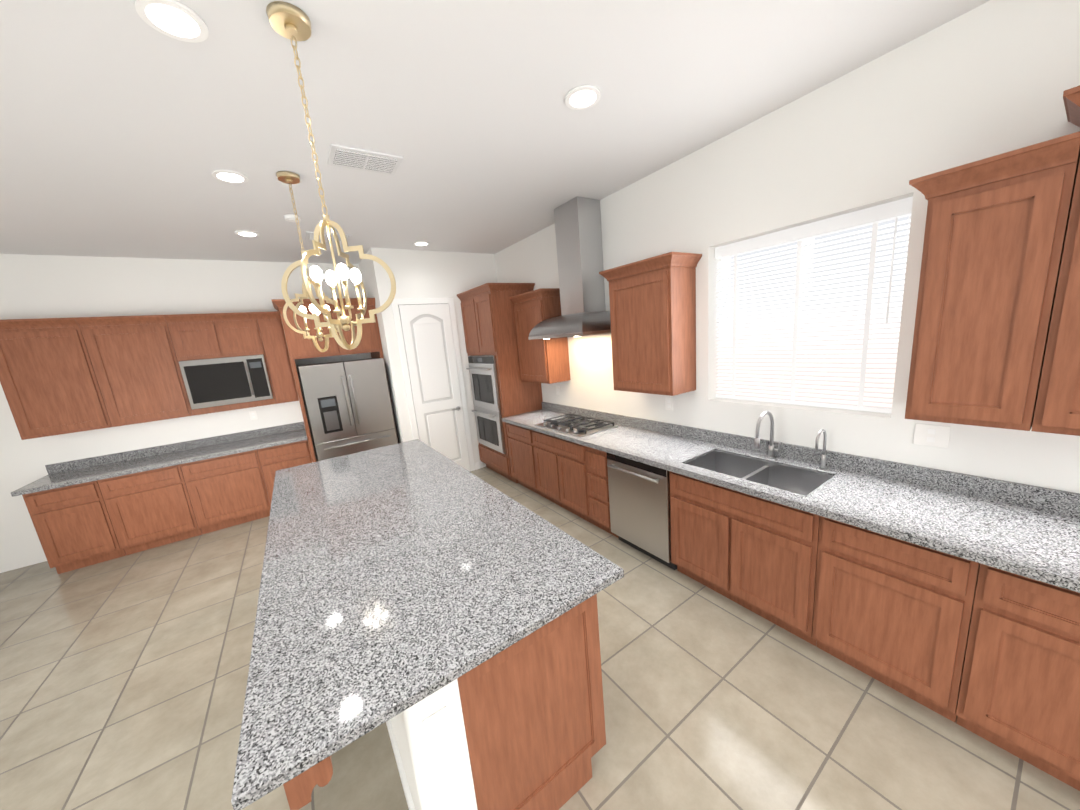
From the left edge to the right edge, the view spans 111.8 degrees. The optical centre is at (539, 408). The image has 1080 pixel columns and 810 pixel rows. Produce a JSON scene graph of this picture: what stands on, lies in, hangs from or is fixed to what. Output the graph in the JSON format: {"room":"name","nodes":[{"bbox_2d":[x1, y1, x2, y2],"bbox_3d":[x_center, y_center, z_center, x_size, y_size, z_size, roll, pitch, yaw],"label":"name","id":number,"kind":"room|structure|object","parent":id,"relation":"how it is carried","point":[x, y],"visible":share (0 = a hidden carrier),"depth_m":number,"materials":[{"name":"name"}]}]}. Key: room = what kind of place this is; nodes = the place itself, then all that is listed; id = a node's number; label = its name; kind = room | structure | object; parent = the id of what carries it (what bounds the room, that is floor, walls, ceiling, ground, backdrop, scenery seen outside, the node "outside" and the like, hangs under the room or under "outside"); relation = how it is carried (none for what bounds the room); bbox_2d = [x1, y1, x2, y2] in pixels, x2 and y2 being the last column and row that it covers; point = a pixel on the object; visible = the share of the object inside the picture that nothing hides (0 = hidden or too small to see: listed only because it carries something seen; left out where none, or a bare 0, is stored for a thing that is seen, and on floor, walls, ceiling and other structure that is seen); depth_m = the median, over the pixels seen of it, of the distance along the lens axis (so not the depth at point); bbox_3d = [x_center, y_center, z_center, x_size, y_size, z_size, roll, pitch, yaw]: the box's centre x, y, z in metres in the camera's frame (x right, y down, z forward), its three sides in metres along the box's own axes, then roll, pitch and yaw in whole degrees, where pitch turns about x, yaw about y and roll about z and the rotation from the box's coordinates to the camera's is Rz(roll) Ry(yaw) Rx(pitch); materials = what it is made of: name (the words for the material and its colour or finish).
{"room":"kitchen","nodes":[
{"label":"kitchen","id":0,"kind":"room"},
{"bbox_2d":[0,254,370,572],"bbox_3d":[-4.181,-0.180,4.527,7.400,3.120,0.200,-12,13,-33],"label":"wall","id":1,"kind":"structure","parent":0,"point":[42,286],"depth_m":4.02,"materials":[{"name":"paint"}]},
{"bbox_2d":[0,317,111,439],"bbox_3d":[-4.900,-0.304,3.674,0.652,1.123,0.363,-12,13,-33],"label":"upper cabinet","id":2,"kind":"object","parent":1,"relation":"attached to","point":[49,383],"visible":0.92,"depth_m":3.58,"materials":[{"name":"brown wood"}]},
{"bbox_2d":[74,315,191,426],"bbox_3d":[-4.369,-0.419,4.021,0.632,1.123,0.363,-12,13,-33],"label":"upper cabinet","id":3,"kind":"object","parent":1,"relation":"attached to","point":[135,365],"visible":0.96,"depth_m":3.90,"materials":[{"name":"brown wood"}]},
{"bbox_2d":[163,311,280,415],"bbox_3d":[-3.679,-0.569,4.471,1.037,1.123,0.363,-12,13,-33],"label":"upper cabinet","id":4,"kind":"object","parent":1,"relation":"attached to","point":[207,336],"visible":0.92,"depth_m":4.25,"materials":[{"name":"brown wood"}]},
{"bbox_2d":[179,355,272,408],"bbox_3d":[-3.749,-0.335,4.426,0.760,0.545,0.394,-12,13,-33],"label":"microwave","id":5,"kind":"object","parent":4,"relation":"in","point":[221,381],"visible":1,"depth_m":4.29,"materials":[{"name":"silver metal"}]},
{"bbox_2d":[249,411,257,419],"bbox_3d":[-3.721,0.093,4.750,0.075,0.115,0.008,-12,13,-33],"label":"electrical outlet","id":6,"kind":"object","parent":1,"relation":"attached to","point":[253,415],"visible":1,"depth_m":4.75,"materials":[{"name":"white plastic"}]},
{"bbox_2d":[258,319,298,403],"bbox_3d":[-3.357,-0.600,4.708,0.240,1.038,0.328,-12,13,-33],"label":"upper cabinet","id":7,"kind":"object","parent":1,"relation":"attached to","point":[278,358],"visible":1,"depth_m":4.58,"materials":[{"name":"brown wood"}]},
{"bbox_2d":[358,247,496,467],"bbox_3d":[-1.494,-0.625,5.580,1.680,3.120,0.980,-12,13,-33],"label":"wall","id":8,"kind":"structure","parent":0,"point":[429,274],"depth_m":4.86,"materials":[{"name":"paint"}]},
{"bbox_2d":[392,298,474,471],"bbox_3d":[-1.411,-0.217,5.040,0.820,2.515,0.087,-12,13,-33],"label":"pantry door","id":9,"kind":"structure","parent":8,"relation":"in","point":[428,344],"depth_m":5.01,"materials":[{"name":"white"}]},
{"bbox_2d":[474,462,479,469],"bbox_3d":[-1.349,0.959,5.288,1.040,0.110,0.013,-12,13,-33],"label":"baseboard","id":10,"kind":"structure","parent":8,"relation":"attached to","point":[477,465],"depth_m":5.54,"materials":[{"name":"white"}]},
{"bbox_2d":[0,0,989,263],"bbox_3d":[-1.347,-1.205,0.029,7.800,0.120,10.730,-12,13,-33],"label":"ceiling","id":11,"kind":"structure","parent":0,"point":[126,130],"depth_m":1.90,"materials":[{"name":"paint"}]},
{"bbox_2d":[134,0,207,42],"bbox_3d":[-1.314,-1.391,1.311,0.190,0.012,0.190,-12,13,-33],"label":"recessed light","id":12,"kind":"object","parent":11,"relation":"in","point":[175,19],"visible":0.98,"depth_m":1.30,"materials":[{"name":"white"}]},
{"bbox_2d":[212,169,247,183],"bbox_3d":[-2.071,-1.547,2.447,0.190,0.012,0.190,-12,13,-33],"label":"recessed light","id":13,"kind":"object","parent":11,"relation":"in","point":[228,176],"visible":1,"depth_m":2.43,"materials":[{"name":"white"}]},
{"bbox_2d":[235,230,258,236],"bbox_3d":[-2.848,-1.697,3.560,0.190,0.012,0.190,-12,13,-33],"label":"recessed light","id":14,"kind":"object","parent":11,"relation":"in","point":[245,233],"visible":0.98,"depth_m":3.54,"materials":[{"name":"white"}]},
{"bbox_2d":[284,214,300,221],"bbox_3d":[-2.198,-1.682,3.251,0.130,0.035,0.130,-12,13,-33],"label":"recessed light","id":15,"kind":"object","parent":11,"relation":"attached to","point":[289,217],"visible":0.85,"depth_m":3.21,"materials":[{"name":"white"}]},
{"bbox_2d":[276,171,342,351],"bbox_3d":[-1.677,-1.008,2.626,0.339,1.204,0.339,-10,12,-23],"label":"pendant light","id":16,"kind":"object","parent":11,"relation":"hanging from","point":[288,177],"visible":0.81,"depth_m":2.61,"materials":[{"name":"gold metal"}]},
{"bbox_2d":[305,231,352,241],"bbox_3d":[-2.239,-1.811,3.881,0.420,0.019,0.270,-12,13,-33],"label":"ceiling vent","id":17,"kind":"object","parent":11,"relation":"in","point":[309,235],"visible":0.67,"depth_m":3.85,"materials":[{"name":"white"}]},
{"bbox_2d":[266,1,395,349],"bbox_3d":[-0.873,-0.846,1.467,0.342,1.214,0.342,-16,15,-43],"label":"pendant light","id":18,"kind":"object","parent":11,"relation":"hanging from","point":[291,22],"visible":1,"depth_m":1.49,"materials":[{"name":"gold metal"}]},
{"bbox_2d":[327,143,403,174],"bbox_3d":[-1.143,-1.616,2.396,0.420,0.019,0.270,-12,13,-33],"label":"ceiling vent","id":19,"kind":"object","parent":11,"relation":"in","point":[359,159],"visible":1,"depth_m":2.37,"materials":[{"name":"white metal"}]},
{"bbox_2d":[413,241,429,245],"bbox_3d":[-1.437,-1.994,4.433,0.190,0.012,0.190,-12,13,-33],"label":"recessed light","id":20,"kind":"object","parent":11,"relation":"in","point":[421,243],"visible":1,"depth_m":4.41,"materials":[{"name":"white"}]},
{"bbox_2d":[565,85,600,109],"bbox_3d":[0.228,-1.653,1.951,0.190,0.012,0.190,-12,13,-33],"label":"recessed light","id":21,"kind":"object","parent":11,"relation":"in","point":[582,97],"visible":0.96,"depth_m":1.94,"materials":[{"name":"white"}]},
{"bbox_2d":[0,467,1079,809],"bbox_3d":[-1.067,1.963,0.651,7.800,0.120,10.730,-12,13,-33],"label":"floor","id":22,"kind":"structure","parent":0,"point":[122,683],"depth_m":1.93,"materials":[{"name":"tile"}]},
{"bbox_2d":[22,480,125,573],"bbox_3d":[-4.735,1.150,3.836,0.468,0.880,0.608,-12,13,-33],"label":"base cabinet","id":23,"kind":"object","parent":22,"relation":"on","point":[73,526],"visible":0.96,"depth_m":3.59,"materials":[{"name":"brown wood"}]},
{"bbox_2d":[97,464,201,554],"bbox_3d":[-4.290,1.054,4.126,0.607,0.880,0.608,-12,13,-33],"label":"base cabinet","id":24,"kind":"object","parent":22,"relation":"on","point":[149,509],"visible":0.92,"depth_m":3.88,"materials":[{"name":"brown wood"}]},
{"bbox_2d":[180,450,270,533],"bbox_3d":[-3.759,0.939,4.472,0.674,0.880,0.608,-12,13,-33],"label":"base cabinet","id":25,"kind":"object","parent":22,"relation":"on","point":[226,491],"visible":0.94,"depth_m":4.22,"materials":[{"name":"brown wood"}]},
{"bbox_2d":[11,421,306,496],"bbox_3d":[-4.036,0.495,4.196,2.302,0.140,0.653,-12,13,-33],"label":"countertop","id":26,"kind":"structure","parent":25,"relation":"on","point":[73,472],"depth_m":4.11,"materials":[{"name":"stone"}]},
{"bbox_2d":[257,440,311,503],"bbox_3d":[-3.268,0.832,4.793,0.514,0.880,0.608,-12,13,-33],"label":"base cabinet","id":27,"kind":"object","parent":22,"relation":"on","point":[273,459],"visible":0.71,"depth_m":4.47,"materials":[{"name":"brown wood"}]},
{"bbox_2d":[271,298,397,461],"bbox_3d":[-2.679,-0.116,4.977,1.096,2.560,0.753,-12,13,-33],"label":"surround","id":28,"kind":"object","parent":22,"relation":"on","point":[299,346],"visible":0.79,"depth_m":4.51,"materials":[{"name":"brown wood"}]},
{"bbox_2d":[297,358,397,460],"bbox_3d":[-2.543,0.270,4.955,0.933,1.790,0.912,-12,13,-33],"label":"refrigerator","id":29,"kind":"object","parent":22,"relation":"on","point":[348,406],"visible":0.69,"depth_m":4.54,"materials":[{"name":"silver metal"}]},
{"bbox_2d":[386,594,605,809],"bbox_3d":[-0.863,1.064,2.528,0.775,0.880,2.915,-12,13,-33],"label":"kitchen island","id":30,"kind":"object","parent":22,"relation":"on","point":[526,717],"visible":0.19,"depth_m":1.34,"materials":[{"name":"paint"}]},
{"bbox_2d":[283,756,332,809],"bbox_3d":[-0.544,0.955,1.034,0.294,0.150,0.045,-12,13,-33],"label":"corbel","id":31,"kind":"object","parent":30,"relation":"attached to","point":[299,789],"visible":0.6,"depth_m":0.96,"materials":[{"name":"brown wood"}]},
{"bbox_2d":[231,439,623,809],"bbox_3d":[-1.008,0.631,2.395,1.272,0.038,2.975,-12,13,-33],"label":"island countertop","id":32,"kind":"structure","parent":30,"relation":"on","point":[398,578],"depth_m":1.48,"materials":[{"name":"stone"}]},
{"bbox_2d":[422,706,450,751],"bbox_3d":[-0.317,0.989,1.127,0.075,0.115,0.008,-12,13,-33],"label":"outlet","id":33,"kind":"object","parent":30,"relation":"attached to","point":[436,728],"visible":1,"depth_m":1.12,"materials":[{"name":"white plastic"}]},
{"bbox_2d":[457,283,542,482],"bbox_3d":[-0.501,-0.330,5.098,0.663,2.555,0.980,-12,13,-33],"label":"tall cabinet","id":34,"kind":"object","parent":22,"relation":"on","point":[488,316],"visible":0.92,"depth_m":4.66,"materials":[{"name":"brown wood"}]},
{"bbox_2d":[466,355,505,453],"bbox_3d":[-0.537,-0.114,5.137,0.661,1.285,0.795,-12,13,-33],"label":"double wall oven","id":35,"kind":"object","parent":34,"relation":"in","point":[482,369],"visible":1,"depth_m":4.91,"materials":[{"name":"silver metal"}]},
{"bbox_2d":[506,423,543,496],"bbox_3d":[0.012,0.567,4.661,0.608,0.880,0.616,-12,13,-33],"label":"base cabinet","id":36,"kind":"object","parent":22,"relation":"on","point":[521,455],"visible":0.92,"depth_m":4.47,"materials":[{"name":"brown wood"}]},
{"bbox_2d":[532,431,596,525],"bbox_3d":[0.441,0.653,4.032,0.608,0.880,0.912,-12,13,-33],"label":"base cabinet","id":37,"kind":"object","parent":22,"relation":"on","point":[561,472],"visible":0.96,"depth_m":3.80,"materials":[{"name":"brown wood"}]},
{"bbox_2d":[586,446,618,537],"bbox_3d":[0.780,0.721,3.535,0.608,0.880,0.292,-12,13,-33],"label":"base cabinet","id":38,"kind":"object","parent":22,"relation":"on","point":[597,473],"visible":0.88,"depth_m":3.36,"materials":[{"name":"brown wood"}]},
{"bbox_2d":[606,452,676,569],"bbox_3d":[1.008,0.780,3.138,0.643,0.876,0.617,-12,13,-33],"label":"dishwasher","id":39,"kind":"object","parent":22,"relation":"on","point":[639,497],"visible":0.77,"depth_m":2.94,"materials":[{"name":"silver metal"}]},
{"bbox_2d":[669,471,819,645],"bbox_3d":[1.471,0.859,2.521,0.608,0.880,0.922,-12,13,-33],"label":"base cabinet","id":40,"kind":"object","parent":22,"relation":"on","point":[757,555],"visible":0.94,"depth_m":2.26,"materials":[{"name":"brown wood"}]},
{"bbox_2d":[501,402,1079,592],"bbox_3d":[1.214,0.325,2.695,0.653,0.140,5.138,-12,13,-33],"label":"countertop","id":41,"kind":"structure","parent":40,"relation":"on","point":[1030,531],"depth_m":1.85,"materials":[{"name":"stone"}]},
{"bbox_2d":[536,413,618,437],"bbox_3d":[0.375,0.166,3.899,0.510,0.051,0.770,-12,13,-33],"label":"cooktop","id":42,"kind":"object","parent":41,"relation":"in","point":[580,426],"visible":1,"depth_m":3.79,"materials":[{"name":"silver metal"}]},
{"bbox_2d":[685,450,832,495],"bbox_3d":[1.410,0.503,2.433,0.414,0.198,0.764,-12,13,-33],"label":"sink","id":43,"kind":"object","parent":41,"relation":"in","point":[794,479],"visible":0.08,"depth_m":2.51,"materials":[{"name":"silver metal"}]},
{"bbox_2d":[754,411,780,458],"bbox_3d":[1.533,0.193,2.458,0.243,0.350,0.092,-12,13,-33],"label":"faucet","id":44,"kind":"object","parent":41,"relation":"on","point":[770,455],"visible":1,"depth_m":2.49,"materials":[{"name":"silver metal"}]},
{"bbox_2d":[815,429,826,468],"bbox_3d":[1.730,0.259,2.253,0.147,0.268,0.038,-12,13,-33],"label":"filter faucet","id":45,"kind":"object","parent":41,"relation":"on","point":[823,462],"visible":1,"depth_m":2.27,"materials":[{"name":"silver metal"}]},
{"bbox_2d":[812,516,979,721],"bbox_3d":[1.881,0.941,1.919,0.608,0.880,0.537,-12,13,-33],"label":"base cabinet","id":46,"kind":"object","parent":22,"relation":"on","point":[894,613],"visible":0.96,"depth_m":1.71,"materials":[{"name":"brown wood"}]},
{"bbox_2d":[956,563,1079,790],"bbox_3d":[2.203,1.005,1.447,0.608,0.880,0.607,-12,13,-33],"label":"base cabinet","id":47,"kind":"object","parent":22,"relation":"on","point":[1019,694],"visible":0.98,"depth_m":1.41,"materials":[{"name":"brown wood"}]},
{"bbox_2d":[495,0,1079,492],"bbox_3d":[1.867,-0.287,2.345,0.260,3.120,10.530,-12,13,-33],"label":"wall","id":48,"kind":"structure","parent":0,"point":[991,78],"depth_m":2.02,"materials":[{"name":"paint"}]},
{"bbox_2d":[509,288,569,383],"bbox_3d":[0.009,-0.848,4.422,0.363,1.050,0.686,-12,13,-33],"label":"upper cabinet","id":49,"kind":"object","parent":48,"relation":"attached to","point":[546,361],"visible":0.96,"depth_m":4.27,"materials":[{"name":"brown wood"}]},
{"bbox_2d":[556,386,559,394],"bbox_3d":[0.227,-0.223,4.628,0.008,0.115,0.075,-12,13,-33],"label":"electrical outlet","id":50,"kind":"object","parent":48,"relation":"attached to","point":[557,390],"visible":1,"depth_m":4.62,"materials":[{"name":"white plastic"}]},
{"bbox_2d":[528,196,610,339],"bbox_3d":[0.298,-1.351,3.640,0.547,1.260,0.900,-12,13,-33],"label":"range hood","id":51,"kind":"object","parent":48,"relation":"attached to","point":[578,232],"visible":0.83,"depth_m":3.54,"materials":[{"name":"silver metal"}]},
{"bbox_2d":[599,252,701,395],"bbox_3d":[0.919,-0.667,3.088,0.363,1.050,0.745,-12,13,-33],"label":"upper cabinet","id":52,"kind":"object","parent":48,"relation":"attached to","point":[653,316],"visible":1,"depth_m":2.90,"materials":[{"name":"brown wood"}]},
{"bbox_2d":[665,397,672,410],"bbox_3d":[1.154,-0.038,3.269,0.008,0.115,0.075,-12,13,-33],"label":"electrical outlet","id":53,"kind":"object","parent":48,"relation":"attached to","point":[669,403],"visible":1,"depth_m":3.26,"materials":[{"name":"white plastic"}]},
{"bbox_2d":[715,196,912,412],"bbox_3d":[1.734,-0.601,2.471,0.170,1.163,1.095,-12,13,-33],"label":"window blind","id":54,"kind":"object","parent":48,"relation":"in","point":[830,350],"depth_m":2.34,"materials":[{"name":"white plastic"}]},
{"bbox_2d":[913,423,950,447],"bbox_3d":[2.066,0.144,1.931,0.008,0.115,0.128,-12,13,-33],"label":"electrical outlet","id":55,"kind":"object","parent":48,"relation":"attached to","point":[932,435],"visible":1,"depth_m":1.93,"materials":[{"name":"white plastic"}]},
{"bbox_2d":[905,131,1079,430],"bbox_3d":[1.920,-0.476,1.617,0.363,1.070,0.422,-12,13,-33],"label":"upper cabinet","id":56,"kind":"object","parent":48,"relation":"attached to","point":[996,226],"visible":0.98,"depth_m":1.49,"materials":[{"name":"brown wood"}]},
{"bbox_2d":[1031,85,1079,435],"bbox_3d":[2.188,-0.493,1.202,0.363,1.215,0.659,-12,13,-33],"label":"upper cabinet","id":57,"kind":"object","parent":48,"relation":"attached to","point":[1057,409],"visible":1,"depth_m":1.37,"materials":[{"name":"brown wood"}]},
{"label":"outside","id":58,"kind":"structure","parent":0,"visible":0},
{"bbox_2d":[731,216,908,308],"bbox_3d":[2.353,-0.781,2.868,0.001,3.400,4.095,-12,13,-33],"label":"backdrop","id":59,"kind":"structure","parent":58,"point":[842,232],"depth_m":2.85,"materials":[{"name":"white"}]}
]}

